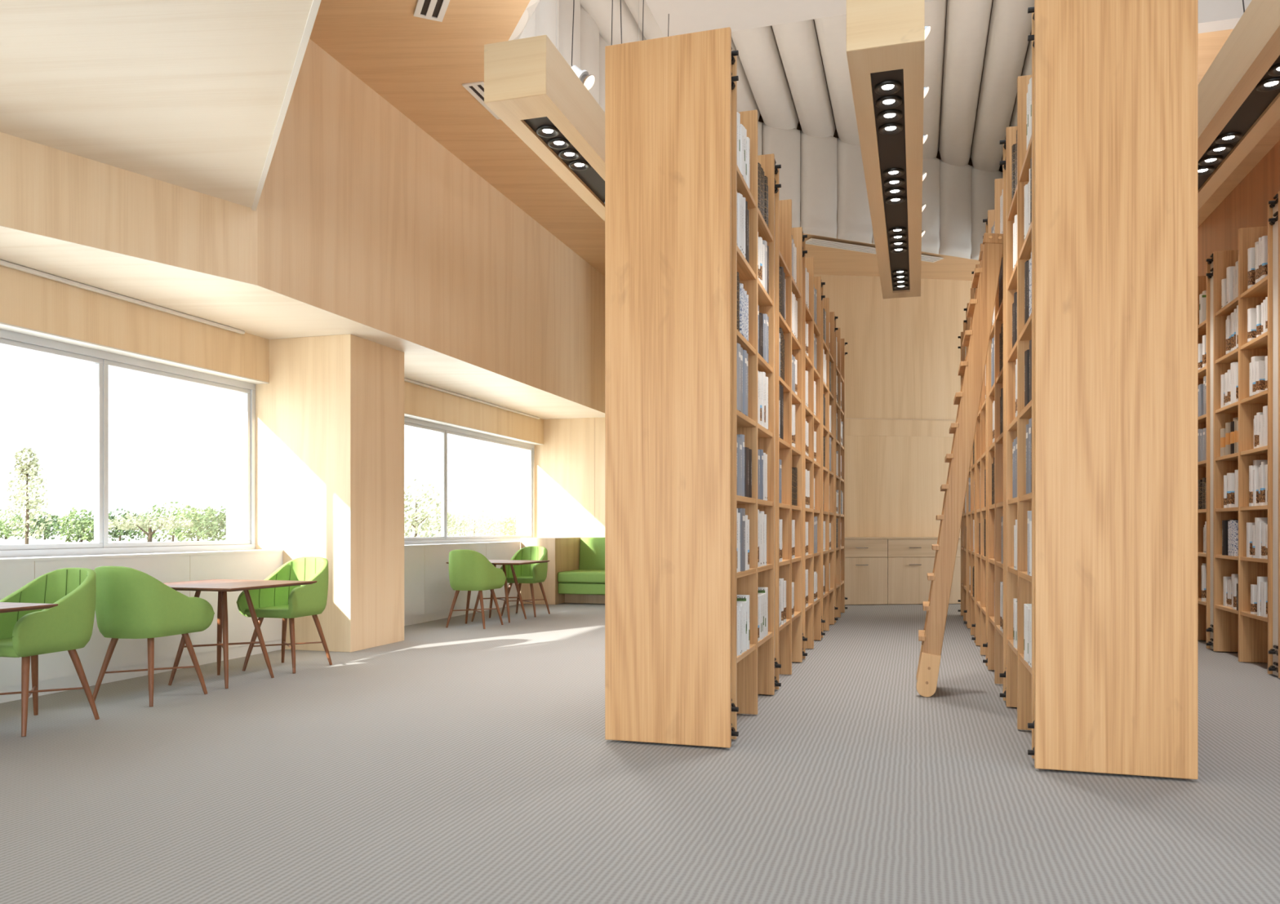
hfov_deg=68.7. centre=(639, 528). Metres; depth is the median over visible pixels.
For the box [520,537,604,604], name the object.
sofa
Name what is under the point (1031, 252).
book
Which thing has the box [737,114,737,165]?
book
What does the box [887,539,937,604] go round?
base cabinet
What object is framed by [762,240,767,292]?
book
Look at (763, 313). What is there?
book
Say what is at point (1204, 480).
book
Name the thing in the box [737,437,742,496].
book
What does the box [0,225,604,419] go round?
ceiling
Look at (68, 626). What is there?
tub chair
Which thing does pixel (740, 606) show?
book
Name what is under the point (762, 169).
book
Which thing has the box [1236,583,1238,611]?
book
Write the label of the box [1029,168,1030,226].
book
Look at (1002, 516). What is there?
book
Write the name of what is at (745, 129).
book
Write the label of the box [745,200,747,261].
book
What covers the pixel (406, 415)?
trim
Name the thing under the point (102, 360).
window
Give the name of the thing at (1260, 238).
book
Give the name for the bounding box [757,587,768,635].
book
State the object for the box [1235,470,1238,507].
book
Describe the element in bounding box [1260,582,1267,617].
book
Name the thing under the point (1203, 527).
book
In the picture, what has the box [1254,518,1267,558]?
book
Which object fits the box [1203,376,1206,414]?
book
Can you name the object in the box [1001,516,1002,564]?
book
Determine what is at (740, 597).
book
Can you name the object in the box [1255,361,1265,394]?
book
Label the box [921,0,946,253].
ceiling panel
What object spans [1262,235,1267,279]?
book
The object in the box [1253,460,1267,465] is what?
book
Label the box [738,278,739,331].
book
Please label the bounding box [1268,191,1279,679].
bookcase
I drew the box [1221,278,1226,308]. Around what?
book
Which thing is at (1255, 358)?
book
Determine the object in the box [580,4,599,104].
pad
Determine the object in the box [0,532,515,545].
lawn
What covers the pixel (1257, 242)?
book
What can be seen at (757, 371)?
book
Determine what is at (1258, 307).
book
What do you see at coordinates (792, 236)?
book
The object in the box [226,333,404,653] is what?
wall pier
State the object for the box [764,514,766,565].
book
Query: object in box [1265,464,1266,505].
book
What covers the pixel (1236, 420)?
book
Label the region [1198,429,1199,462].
book
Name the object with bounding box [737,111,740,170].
book
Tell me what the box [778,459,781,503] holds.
book
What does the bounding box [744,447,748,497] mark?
book
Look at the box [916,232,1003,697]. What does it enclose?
library ladder
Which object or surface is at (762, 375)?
book
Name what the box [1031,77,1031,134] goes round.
book
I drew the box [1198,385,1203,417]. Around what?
book
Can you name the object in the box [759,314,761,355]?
book
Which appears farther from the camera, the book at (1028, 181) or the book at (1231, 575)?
the book at (1231, 575)
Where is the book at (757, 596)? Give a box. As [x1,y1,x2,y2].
[757,595,759,641]
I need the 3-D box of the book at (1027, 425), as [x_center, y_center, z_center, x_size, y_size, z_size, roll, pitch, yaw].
[2.145,-0.363,4.900,0.232,0.364,0.100,0,0,16]
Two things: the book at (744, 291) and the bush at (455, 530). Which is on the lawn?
the bush at (455, 530)
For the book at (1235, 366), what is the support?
on the bookcase at (1231, 630)
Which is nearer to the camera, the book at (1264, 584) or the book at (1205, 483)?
the book at (1264, 584)
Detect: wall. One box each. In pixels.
[0,38,604,413]
[0,265,543,444]
[0,542,520,703]
[515,417,604,592]
[758,115,1003,225]
[813,274,972,537]
[1198,0,1251,33]
[1198,140,1279,276]
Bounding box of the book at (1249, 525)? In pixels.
[1246,522,1254,557]
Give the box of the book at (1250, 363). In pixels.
[1248,362,1252,396]
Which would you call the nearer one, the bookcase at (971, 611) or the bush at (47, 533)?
the bookcase at (971, 611)
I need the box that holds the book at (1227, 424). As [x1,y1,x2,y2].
[1225,422,1230,455]
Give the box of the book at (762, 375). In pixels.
[761,373,764,426]
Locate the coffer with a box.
[512,0,539,39]
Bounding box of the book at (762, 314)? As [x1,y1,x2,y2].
[759,312,763,357]
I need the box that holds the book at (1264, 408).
[1262,405,1267,446]
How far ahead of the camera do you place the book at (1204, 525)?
9.08 m
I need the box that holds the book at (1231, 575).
[1231,574,1231,608]
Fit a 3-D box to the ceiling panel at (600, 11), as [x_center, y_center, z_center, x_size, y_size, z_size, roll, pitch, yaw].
[-0.549,-4.562,8.659,0.470,1.475,5.897,0,0,16]
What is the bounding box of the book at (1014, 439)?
[1013,439,1015,497]
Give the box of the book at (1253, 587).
[1250,584,1257,614]
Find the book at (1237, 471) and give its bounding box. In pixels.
[1236,471,1238,507]
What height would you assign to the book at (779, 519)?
0.312 m
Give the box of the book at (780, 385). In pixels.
[780,385,782,439]
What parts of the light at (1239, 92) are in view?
bulb, bulb, bulb, bulb, bulb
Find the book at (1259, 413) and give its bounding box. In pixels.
[1256,412,1262,448]
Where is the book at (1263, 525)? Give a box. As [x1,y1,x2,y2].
[1261,523,1267,559]
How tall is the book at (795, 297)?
0.333 m
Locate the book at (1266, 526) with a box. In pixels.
[1265,524,1267,559]
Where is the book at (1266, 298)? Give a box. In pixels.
[1265,297,1267,332]
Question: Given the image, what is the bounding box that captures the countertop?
[844,537,960,539]
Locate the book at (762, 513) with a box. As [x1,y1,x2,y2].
[759,511,764,566]
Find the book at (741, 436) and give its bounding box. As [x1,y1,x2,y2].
[737,434,744,497]
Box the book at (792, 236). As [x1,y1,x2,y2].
[791,235,792,276]
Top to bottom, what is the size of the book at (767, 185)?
0.290 m
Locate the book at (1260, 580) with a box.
[1257,577,1267,616]
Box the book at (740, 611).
[738,610,741,655]
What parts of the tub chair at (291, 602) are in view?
leg, seat, leg, leg, leg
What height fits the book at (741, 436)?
0.354 m
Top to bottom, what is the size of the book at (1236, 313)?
0.312 m
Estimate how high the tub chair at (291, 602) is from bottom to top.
0.908 m
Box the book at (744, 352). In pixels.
[742,350,746,416]
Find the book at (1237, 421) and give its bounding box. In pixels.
[1236,421,1238,453]
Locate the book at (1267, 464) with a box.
[1266,464,1267,505]
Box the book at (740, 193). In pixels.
[740,193,742,253]
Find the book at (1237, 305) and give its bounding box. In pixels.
[1236,305,1238,348]
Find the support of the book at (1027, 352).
on the bookcase at (1019, 693)
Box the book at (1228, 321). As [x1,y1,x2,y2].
[1226,319,1231,354]
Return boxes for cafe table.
[0,602,57,613]
[163,579,316,688]
[445,560,549,623]
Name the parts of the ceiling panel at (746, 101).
drop panel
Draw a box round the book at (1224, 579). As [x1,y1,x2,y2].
[1222,577,1231,606]
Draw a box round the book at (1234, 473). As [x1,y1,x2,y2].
[1234,472,1235,507]
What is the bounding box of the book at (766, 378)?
[765,376,768,430]
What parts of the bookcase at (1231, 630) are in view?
shelf, shelf, shelf, shelf, shelf, shelf, shelf, shelf, shelf, shelf, shelf, shelf, shelf, shelf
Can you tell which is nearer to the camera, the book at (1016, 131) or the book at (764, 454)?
the book at (1016, 131)
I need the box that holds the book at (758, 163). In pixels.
[757,162,760,212]
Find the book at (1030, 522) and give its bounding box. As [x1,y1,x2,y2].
[1029,521,1031,576]
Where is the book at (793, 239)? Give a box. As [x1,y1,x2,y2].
[792,239,793,278]
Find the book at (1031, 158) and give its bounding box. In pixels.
[1030,158,1031,224]
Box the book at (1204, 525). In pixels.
[1204,524,1204,553]
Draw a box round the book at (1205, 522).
[1204,521,1206,554]
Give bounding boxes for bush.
[0,509,30,539]
[21,510,65,540]
[53,506,93,542]
[89,507,145,541]
[135,501,205,542]
[168,502,226,542]
[192,506,226,541]
[404,477,457,537]
[404,510,482,537]
[447,510,508,537]
[471,511,515,536]
[499,515,515,536]
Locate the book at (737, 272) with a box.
[737,271,738,330]
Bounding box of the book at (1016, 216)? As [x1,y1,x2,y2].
[1016,216,1017,261]
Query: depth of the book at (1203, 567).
9.04 m
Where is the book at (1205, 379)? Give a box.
[1204,378,1206,414]
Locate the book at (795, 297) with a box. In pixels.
[795,297,795,337]
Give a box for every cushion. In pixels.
[557,569,604,583]
[578,537,604,569]
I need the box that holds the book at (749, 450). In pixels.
[748,448,751,497]
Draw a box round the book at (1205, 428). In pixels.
[1203,427,1206,460]
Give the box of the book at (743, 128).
[742,128,743,177]
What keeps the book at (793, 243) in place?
on the bookcase at (788, 638)
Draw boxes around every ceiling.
[0,0,312,208]
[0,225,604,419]
[309,0,1279,280]
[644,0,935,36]
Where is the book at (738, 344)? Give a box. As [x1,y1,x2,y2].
[737,342,740,411]
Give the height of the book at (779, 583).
0.320 m
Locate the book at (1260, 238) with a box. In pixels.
[1258,237,1262,281]
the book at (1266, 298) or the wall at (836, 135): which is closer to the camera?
the book at (1266, 298)
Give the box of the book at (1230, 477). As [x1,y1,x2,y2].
[1226,473,1234,507]
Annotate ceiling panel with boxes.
[580,0,646,45]
[624,0,663,39]
[731,25,799,227]
[731,37,762,155]
[771,19,837,238]
[813,13,872,244]
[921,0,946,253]
[938,0,992,258]
[970,0,1034,260]
[1001,31,1031,177]
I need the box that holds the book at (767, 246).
[767,245,768,294]
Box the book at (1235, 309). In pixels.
[1234,308,1236,349]
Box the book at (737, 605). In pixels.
[737,604,738,656]
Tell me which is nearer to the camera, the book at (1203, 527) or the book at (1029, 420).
the book at (1029, 420)
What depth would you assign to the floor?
4.08 m
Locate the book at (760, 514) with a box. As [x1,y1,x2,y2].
[759,513,761,567]
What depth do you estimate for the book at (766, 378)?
6.15 m
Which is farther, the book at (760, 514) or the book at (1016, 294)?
the book at (760, 514)
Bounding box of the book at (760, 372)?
[758,371,761,425]
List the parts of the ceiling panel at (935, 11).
drop panel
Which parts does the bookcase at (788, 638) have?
shelf, shelf, shelf, shelf, shelf, shelf, shelf, shelf, shelf, shelf, shelf, shelf, shelf, shelf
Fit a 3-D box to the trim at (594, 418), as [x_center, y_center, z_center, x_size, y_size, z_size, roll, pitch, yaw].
[-0.738,-0.823,15.203,0.006,1.945,0.002,0,0,16]
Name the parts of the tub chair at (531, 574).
leg, leg, seat, leg, leg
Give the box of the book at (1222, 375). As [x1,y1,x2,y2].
[1221,374,1224,408]
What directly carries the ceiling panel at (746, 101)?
attached to the roof
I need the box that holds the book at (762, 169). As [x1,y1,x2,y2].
[760,167,763,217]
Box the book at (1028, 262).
[1026,260,1029,320]
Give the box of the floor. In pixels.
[0,603,1279,903]
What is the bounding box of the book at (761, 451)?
[760,449,763,500]
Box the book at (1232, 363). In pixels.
[1230,362,1238,404]
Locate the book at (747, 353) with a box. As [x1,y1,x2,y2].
[746,353,747,416]
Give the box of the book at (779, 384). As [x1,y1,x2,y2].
[778,383,780,438]
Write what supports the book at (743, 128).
on the bookcase at (753, 672)
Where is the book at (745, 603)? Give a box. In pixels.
[737,601,746,651]
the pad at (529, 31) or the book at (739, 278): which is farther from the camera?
the pad at (529, 31)
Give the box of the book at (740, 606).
[738,605,742,653]
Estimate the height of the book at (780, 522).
0.288 m
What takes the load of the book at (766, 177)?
on the bookcase at (753, 672)
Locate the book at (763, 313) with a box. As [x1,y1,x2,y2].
[763,313,767,362]
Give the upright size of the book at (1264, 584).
0.275 m
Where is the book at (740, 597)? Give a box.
[737,595,749,649]
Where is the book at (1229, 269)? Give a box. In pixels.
[1226,266,1235,305]
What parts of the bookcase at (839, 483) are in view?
shelf, shelf, shelf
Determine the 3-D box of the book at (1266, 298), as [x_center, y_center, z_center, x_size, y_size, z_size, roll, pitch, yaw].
[5.046,-1.690,7.392,0.188,0.278,0.044,0,0,16]
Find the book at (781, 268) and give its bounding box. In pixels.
[778,266,783,318]
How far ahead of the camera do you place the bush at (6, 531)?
71.54 m
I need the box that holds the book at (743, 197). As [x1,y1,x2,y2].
[742,197,743,254]
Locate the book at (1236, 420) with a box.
[1234,419,1238,453]
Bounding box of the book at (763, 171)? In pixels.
[763,171,764,220]
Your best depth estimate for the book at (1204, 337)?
9.01 m
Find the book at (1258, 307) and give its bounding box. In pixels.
[1256,305,1261,337]
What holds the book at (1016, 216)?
on the bookcase at (1019, 693)
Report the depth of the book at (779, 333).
6.74 m
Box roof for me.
[760,0,1031,166]
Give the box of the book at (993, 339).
[991,337,994,386]
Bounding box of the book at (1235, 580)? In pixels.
[1233,577,1238,609]
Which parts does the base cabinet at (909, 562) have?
door, drawer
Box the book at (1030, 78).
[1029,78,1031,140]
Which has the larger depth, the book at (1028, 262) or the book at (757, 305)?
the book at (757, 305)
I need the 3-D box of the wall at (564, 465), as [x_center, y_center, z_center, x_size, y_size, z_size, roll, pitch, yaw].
[-0.340,-1.440,15.243,3.500,5.180,0.300,0,0,16]
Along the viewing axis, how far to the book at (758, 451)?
5.88 m
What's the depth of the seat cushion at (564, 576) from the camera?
13.98 m
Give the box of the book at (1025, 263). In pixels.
[1024,260,1028,324]
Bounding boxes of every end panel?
[604,26,738,748]
[1027,0,1198,779]
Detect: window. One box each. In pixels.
[0,328,255,558]
[404,417,534,545]
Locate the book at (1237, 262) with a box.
[1235,261,1238,298]
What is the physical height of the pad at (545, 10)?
1.384 m
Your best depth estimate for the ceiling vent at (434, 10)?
7.01 m
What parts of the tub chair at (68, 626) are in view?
seat, leg, leg, leg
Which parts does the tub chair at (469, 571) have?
leg, leg, leg, leg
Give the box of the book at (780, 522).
[779,522,780,562]
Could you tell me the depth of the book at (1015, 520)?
5.45 m
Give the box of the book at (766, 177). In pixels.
[764,175,767,225]
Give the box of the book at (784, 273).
[783,272,785,320]
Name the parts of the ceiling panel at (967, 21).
drop panel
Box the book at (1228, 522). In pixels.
[1227,521,1230,555]
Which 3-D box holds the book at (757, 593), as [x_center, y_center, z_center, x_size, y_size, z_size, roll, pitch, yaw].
[0.738,0.569,6.143,0.175,0.282,0.081,0,0,16]
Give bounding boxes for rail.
[0,259,244,334]
[404,377,539,419]
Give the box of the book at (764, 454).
[763,453,765,500]
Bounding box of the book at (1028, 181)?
[1027,181,1029,231]
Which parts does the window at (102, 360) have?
sash, sash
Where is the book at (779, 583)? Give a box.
[778,582,779,627]
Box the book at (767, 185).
[767,185,768,226]
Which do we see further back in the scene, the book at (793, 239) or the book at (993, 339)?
the book at (793, 239)
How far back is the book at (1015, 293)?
5.56 m
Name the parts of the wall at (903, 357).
panel, panel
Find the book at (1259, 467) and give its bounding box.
[1258,466,1260,506]
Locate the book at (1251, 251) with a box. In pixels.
[1247,247,1254,289]
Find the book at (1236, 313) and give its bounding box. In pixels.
[1235,313,1236,348]
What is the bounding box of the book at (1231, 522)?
[1230,520,1238,555]
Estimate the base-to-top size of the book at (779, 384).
0.389 m
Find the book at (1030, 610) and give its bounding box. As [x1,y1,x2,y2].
[1030,609,1031,667]
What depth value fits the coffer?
7.14 m
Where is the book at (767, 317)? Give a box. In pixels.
[767,316,768,363]
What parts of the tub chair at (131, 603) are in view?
leg, leg, leg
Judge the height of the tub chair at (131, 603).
0.908 m
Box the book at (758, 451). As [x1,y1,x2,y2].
[757,449,759,499]
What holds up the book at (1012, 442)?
on the bookcase at (1019, 693)
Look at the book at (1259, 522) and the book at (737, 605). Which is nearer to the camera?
the book at (737, 605)
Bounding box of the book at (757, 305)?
[757,305,759,353]
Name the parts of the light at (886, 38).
bulb, bulb, bulb, bulb, bulb, spotlight, spotlight, spotlight, spotlight, spotlight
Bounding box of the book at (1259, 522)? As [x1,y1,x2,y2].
[1257,521,1267,558]
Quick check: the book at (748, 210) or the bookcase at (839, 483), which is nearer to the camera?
the book at (748, 210)
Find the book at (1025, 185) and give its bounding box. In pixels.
[1024,183,1027,239]
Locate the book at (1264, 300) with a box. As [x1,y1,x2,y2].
[1262,299,1265,333]
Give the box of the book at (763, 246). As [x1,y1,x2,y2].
[762,244,764,288]
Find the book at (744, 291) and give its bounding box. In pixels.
[744,291,745,337]
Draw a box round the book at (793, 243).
[793,243,795,281]
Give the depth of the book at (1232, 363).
8.23 m
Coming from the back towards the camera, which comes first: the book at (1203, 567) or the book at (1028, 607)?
the book at (1203, 567)
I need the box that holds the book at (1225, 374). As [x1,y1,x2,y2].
[1224,372,1227,406]
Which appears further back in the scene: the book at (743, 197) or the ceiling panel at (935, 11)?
the ceiling panel at (935, 11)
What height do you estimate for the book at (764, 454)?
0.307 m
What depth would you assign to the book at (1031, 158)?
4.77 m
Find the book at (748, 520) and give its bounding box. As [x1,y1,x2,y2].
[747,520,749,569]
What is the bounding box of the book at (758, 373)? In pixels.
[758,373,759,424]
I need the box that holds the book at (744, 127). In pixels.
[742,125,745,180]
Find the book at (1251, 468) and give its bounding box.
[1248,465,1260,506]
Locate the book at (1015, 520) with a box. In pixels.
[1015,520,1017,570]
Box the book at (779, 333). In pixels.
[778,333,780,377]
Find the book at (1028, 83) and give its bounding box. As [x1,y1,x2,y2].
[1027,83,1029,146]
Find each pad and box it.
[508,9,528,40]
[519,8,535,39]
[525,0,537,9]
[535,0,559,51]
[559,0,580,68]
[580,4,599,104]
[599,34,608,111]
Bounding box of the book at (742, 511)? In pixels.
[737,508,745,571]
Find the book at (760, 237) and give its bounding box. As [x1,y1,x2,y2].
[758,236,762,284]
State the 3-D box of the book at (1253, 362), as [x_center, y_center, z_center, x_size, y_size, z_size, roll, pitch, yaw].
[5.109,-1.226,7.646,0.184,0.272,0.063,0,0,16]
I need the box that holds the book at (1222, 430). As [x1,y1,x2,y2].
[1220,428,1225,457]
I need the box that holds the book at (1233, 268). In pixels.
[1232,266,1235,300]
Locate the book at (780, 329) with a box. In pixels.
[778,328,782,378]
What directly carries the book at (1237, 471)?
on the bookcase at (1231, 630)
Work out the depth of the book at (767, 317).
6.21 m
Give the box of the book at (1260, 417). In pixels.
[1258,414,1262,447]
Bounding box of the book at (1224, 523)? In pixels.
[1222,520,1228,555]
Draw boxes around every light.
[484,0,639,221]
[846,0,924,298]
[1198,0,1279,209]
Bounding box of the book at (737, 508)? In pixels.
[737,508,737,572]
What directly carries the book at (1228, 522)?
on the bookcase at (1231, 630)
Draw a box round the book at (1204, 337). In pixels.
[1202,335,1206,367]
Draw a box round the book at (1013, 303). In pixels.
[1012,302,1013,348]
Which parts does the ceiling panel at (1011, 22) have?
drop panel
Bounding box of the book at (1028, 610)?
[1028,609,1030,666]
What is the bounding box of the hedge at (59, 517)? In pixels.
[0,510,515,535]
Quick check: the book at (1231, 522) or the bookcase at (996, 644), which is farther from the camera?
the book at (1231, 522)
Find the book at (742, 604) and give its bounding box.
[737,602,744,653]
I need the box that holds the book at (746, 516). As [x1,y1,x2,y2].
[745,515,747,570]
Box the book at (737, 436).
[737,435,737,495]
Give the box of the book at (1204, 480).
[1202,477,1206,509]
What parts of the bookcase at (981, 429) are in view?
shelf, shelf, shelf, shelf, shelf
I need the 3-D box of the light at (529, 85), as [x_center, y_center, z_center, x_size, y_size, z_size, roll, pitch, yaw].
[0.077,-3.785,8.317,0.445,2.430,5.685,0,0,16]
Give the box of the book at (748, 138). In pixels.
[746,137,750,190]
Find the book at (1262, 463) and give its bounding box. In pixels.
[1261,462,1267,465]
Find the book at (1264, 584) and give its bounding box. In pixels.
[1262,582,1267,617]
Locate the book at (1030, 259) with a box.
[1029,258,1031,315]
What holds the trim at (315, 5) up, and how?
attached to the wall at (362, 215)
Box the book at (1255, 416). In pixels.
[1253,415,1256,448]
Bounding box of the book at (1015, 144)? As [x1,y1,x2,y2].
[1014,143,1016,191]
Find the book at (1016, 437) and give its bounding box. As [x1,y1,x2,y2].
[1015,436,1017,497]
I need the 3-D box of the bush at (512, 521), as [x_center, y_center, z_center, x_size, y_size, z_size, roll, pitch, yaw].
[-9.601,-0.270,80.061,5.146,2.354,3.607,0,0,16]
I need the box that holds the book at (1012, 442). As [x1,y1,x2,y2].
[1012,442,1013,498]
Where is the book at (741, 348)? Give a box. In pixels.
[740,346,742,413]
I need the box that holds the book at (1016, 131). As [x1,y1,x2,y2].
[1016,130,1017,185]
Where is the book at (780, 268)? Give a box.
[778,267,781,314]
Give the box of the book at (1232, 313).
[1231,312,1234,351]
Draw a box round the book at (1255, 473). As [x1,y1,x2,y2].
[1253,470,1258,506]
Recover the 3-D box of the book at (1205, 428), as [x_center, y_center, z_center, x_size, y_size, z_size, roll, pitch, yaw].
[5.531,-0.806,9.000,0.206,0.312,0.090,0,0,16]
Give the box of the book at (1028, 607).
[1026,605,1031,662]
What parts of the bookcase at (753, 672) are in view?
shelf, shelf, shelf, shelf, shelf, shelf, shelf, shelf, shelf, shelf, shelf, shelf, shelf, shelf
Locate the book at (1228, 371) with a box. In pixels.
[1227,369,1230,405]
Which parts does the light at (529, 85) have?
bulb, bulb, bulb, cord, bulb, spotlight, spotlight, spotlight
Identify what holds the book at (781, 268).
on the bookcase at (788, 638)
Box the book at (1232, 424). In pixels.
[1230,421,1234,454]
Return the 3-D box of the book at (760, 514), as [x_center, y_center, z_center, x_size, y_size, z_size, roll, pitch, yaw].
[0.674,0.076,5.996,0.208,0.338,0.097,0,0,16]
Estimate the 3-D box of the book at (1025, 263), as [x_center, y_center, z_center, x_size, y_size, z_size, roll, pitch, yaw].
[2.167,-1.260,5.019,0.196,0.339,0.092,0,0,16]
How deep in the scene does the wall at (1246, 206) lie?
10.31 m
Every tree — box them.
[0,446,53,544]
[108,511,193,542]
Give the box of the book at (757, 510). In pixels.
[757,510,759,567]
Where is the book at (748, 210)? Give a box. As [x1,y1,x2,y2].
[747,209,748,262]
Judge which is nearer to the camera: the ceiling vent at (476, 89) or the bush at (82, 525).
the ceiling vent at (476, 89)
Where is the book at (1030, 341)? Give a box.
[1029,339,1031,401]
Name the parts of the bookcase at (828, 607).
shelf, shelf, shelf, shelf, shelf, shelf, shelf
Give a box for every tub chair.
[0,568,99,737]
[92,566,214,707]
[236,556,332,674]
[445,550,506,629]
[500,546,550,617]
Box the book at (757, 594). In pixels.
[757,594,764,638]
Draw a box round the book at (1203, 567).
[1201,565,1206,601]
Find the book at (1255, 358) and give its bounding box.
[1251,355,1266,362]
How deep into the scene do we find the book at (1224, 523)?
8.41 m
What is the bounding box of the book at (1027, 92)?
[1026,92,1027,148]
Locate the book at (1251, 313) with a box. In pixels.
[1247,307,1256,342]
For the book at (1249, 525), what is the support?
on the bookcase at (1231, 630)
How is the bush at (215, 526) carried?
on the lawn
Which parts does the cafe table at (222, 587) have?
leg, leg, leg, leg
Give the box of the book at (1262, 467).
[1260,465,1265,506]
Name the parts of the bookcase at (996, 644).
shelf, shelf, shelf, shelf, shelf, shelf, shelf, shelf, shelf, shelf, shelf, shelf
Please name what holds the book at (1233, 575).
on the bookcase at (1231, 630)
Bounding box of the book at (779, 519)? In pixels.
[778,519,779,562]
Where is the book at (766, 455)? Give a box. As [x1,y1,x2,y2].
[765,454,767,501]
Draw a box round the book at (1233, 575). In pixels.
[1231,573,1238,608]
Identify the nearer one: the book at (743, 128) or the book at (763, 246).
the book at (743, 128)
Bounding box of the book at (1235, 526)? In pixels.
[1232,523,1238,556]
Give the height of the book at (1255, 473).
0.297 m
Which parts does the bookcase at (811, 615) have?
shelf, shelf, shelf, shelf, shelf, shelf, shelf, shelf, shelf, shelf, shelf, shelf, shelf, shelf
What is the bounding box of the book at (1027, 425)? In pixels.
[1026,424,1028,494]
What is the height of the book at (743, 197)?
0.330 m
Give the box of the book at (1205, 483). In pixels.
[1204,483,1206,509]
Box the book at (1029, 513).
[1027,511,1031,575]
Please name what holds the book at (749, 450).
on the bookcase at (753, 672)
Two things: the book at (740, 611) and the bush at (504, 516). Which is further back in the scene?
the bush at (504, 516)
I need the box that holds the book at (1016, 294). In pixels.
[1016,293,1017,340]
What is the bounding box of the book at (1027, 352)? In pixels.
[1024,349,1029,407]
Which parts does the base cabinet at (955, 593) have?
drawer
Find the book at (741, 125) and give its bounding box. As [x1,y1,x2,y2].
[740,124,742,175]
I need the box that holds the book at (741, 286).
[739,283,743,335]
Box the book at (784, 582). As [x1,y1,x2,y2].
[783,581,786,623]
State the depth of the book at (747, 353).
5.47 m
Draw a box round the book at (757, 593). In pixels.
[757,593,765,637]
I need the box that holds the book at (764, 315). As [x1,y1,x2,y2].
[763,314,765,360]
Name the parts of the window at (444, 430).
sash, sash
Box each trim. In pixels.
[0,322,269,384]
[251,0,320,210]
[404,413,543,444]
[485,544,486,604]
[594,417,595,537]
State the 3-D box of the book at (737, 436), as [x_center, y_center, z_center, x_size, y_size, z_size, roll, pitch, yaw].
[0.426,-0.346,5.192,0.228,0.330,0.128,0,0,16]
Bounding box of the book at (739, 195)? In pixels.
[737,192,741,251]
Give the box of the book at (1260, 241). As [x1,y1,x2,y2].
[1260,240,1262,279]
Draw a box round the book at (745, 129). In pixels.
[745,128,746,184]
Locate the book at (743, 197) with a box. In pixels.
[742,196,745,257]
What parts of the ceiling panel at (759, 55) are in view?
drop panel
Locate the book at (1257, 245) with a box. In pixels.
[1255,244,1258,284]
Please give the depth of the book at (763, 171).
6.08 m
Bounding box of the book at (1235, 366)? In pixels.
[1232,363,1238,403]
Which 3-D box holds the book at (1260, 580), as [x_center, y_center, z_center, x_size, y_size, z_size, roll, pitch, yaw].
[5.085,0.551,7.547,0.194,0.316,0.046,0,0,16]
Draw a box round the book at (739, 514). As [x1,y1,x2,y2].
[737,513,740,572]
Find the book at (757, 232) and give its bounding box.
[757,231,758,278]
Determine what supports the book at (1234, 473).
on the bookcase at (1231, 630)
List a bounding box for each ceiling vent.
[413,0,449,22]
[462,81,500,119]
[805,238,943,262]
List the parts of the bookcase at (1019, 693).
shelf, shelf, shelf, shelf, shelf, shelf, shelf, shelf, shelf, shelf, shelf, shelf, shelf, shelf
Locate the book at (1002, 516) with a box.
[1002,515,1003,564]
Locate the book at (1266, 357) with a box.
[1265,355,1267,390]
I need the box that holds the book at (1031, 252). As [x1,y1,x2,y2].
[1031,252,1031,312]
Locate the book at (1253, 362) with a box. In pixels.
[1252,360,1265,395]
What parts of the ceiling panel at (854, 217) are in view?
drop panel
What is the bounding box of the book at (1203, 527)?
[1203,527,1204,553]
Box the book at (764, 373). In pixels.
[761,372,765,428]
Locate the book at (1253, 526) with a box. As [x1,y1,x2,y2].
[1252,525,1254,558]
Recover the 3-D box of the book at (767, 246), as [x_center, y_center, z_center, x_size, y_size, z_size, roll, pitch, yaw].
[0.763,-1.713,6.261,0.195,0.325,0.080,0,0,16]
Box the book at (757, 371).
[757,370,758,423]
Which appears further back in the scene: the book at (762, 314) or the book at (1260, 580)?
the book at (1260, 580)
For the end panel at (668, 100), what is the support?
on the floor
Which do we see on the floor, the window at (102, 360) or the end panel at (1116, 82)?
the end panel at (1116, 82)
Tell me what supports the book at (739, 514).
on the bookcase at (753, 672)
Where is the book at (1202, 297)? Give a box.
[1199,293,1206,324]
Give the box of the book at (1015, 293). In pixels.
[1013,292,1017,345]
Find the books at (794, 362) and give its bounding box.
[742,143,1262,663]
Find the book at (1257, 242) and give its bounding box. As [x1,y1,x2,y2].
[1254,241,1258,284]
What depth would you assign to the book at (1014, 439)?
5.57 m
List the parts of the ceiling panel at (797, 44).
drop panel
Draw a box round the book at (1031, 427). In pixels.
[1031,426,1031,492]
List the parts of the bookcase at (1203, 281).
shelf, shelf, shelf, shelf, shelf, shelf, shelf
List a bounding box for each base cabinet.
[844,539,887,605]
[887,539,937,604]
[948,539,960,604]
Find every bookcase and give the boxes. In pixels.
[731,55,781,739]
[774,168,807,689]
[802,237,825,659]
[821,281,838,638]
[834,315,847,622]
[957,307,967,626]
[964,288,975,643]
[971,222,987,666]
[982,143,1005,701]
[999,12,1034,759]
[1198,257,1211,648]
[1205,200,1275,674]
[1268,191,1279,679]
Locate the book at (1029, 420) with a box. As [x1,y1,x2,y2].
[1028,417,1031,493]
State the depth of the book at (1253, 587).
7.70 m
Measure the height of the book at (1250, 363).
0.277 m

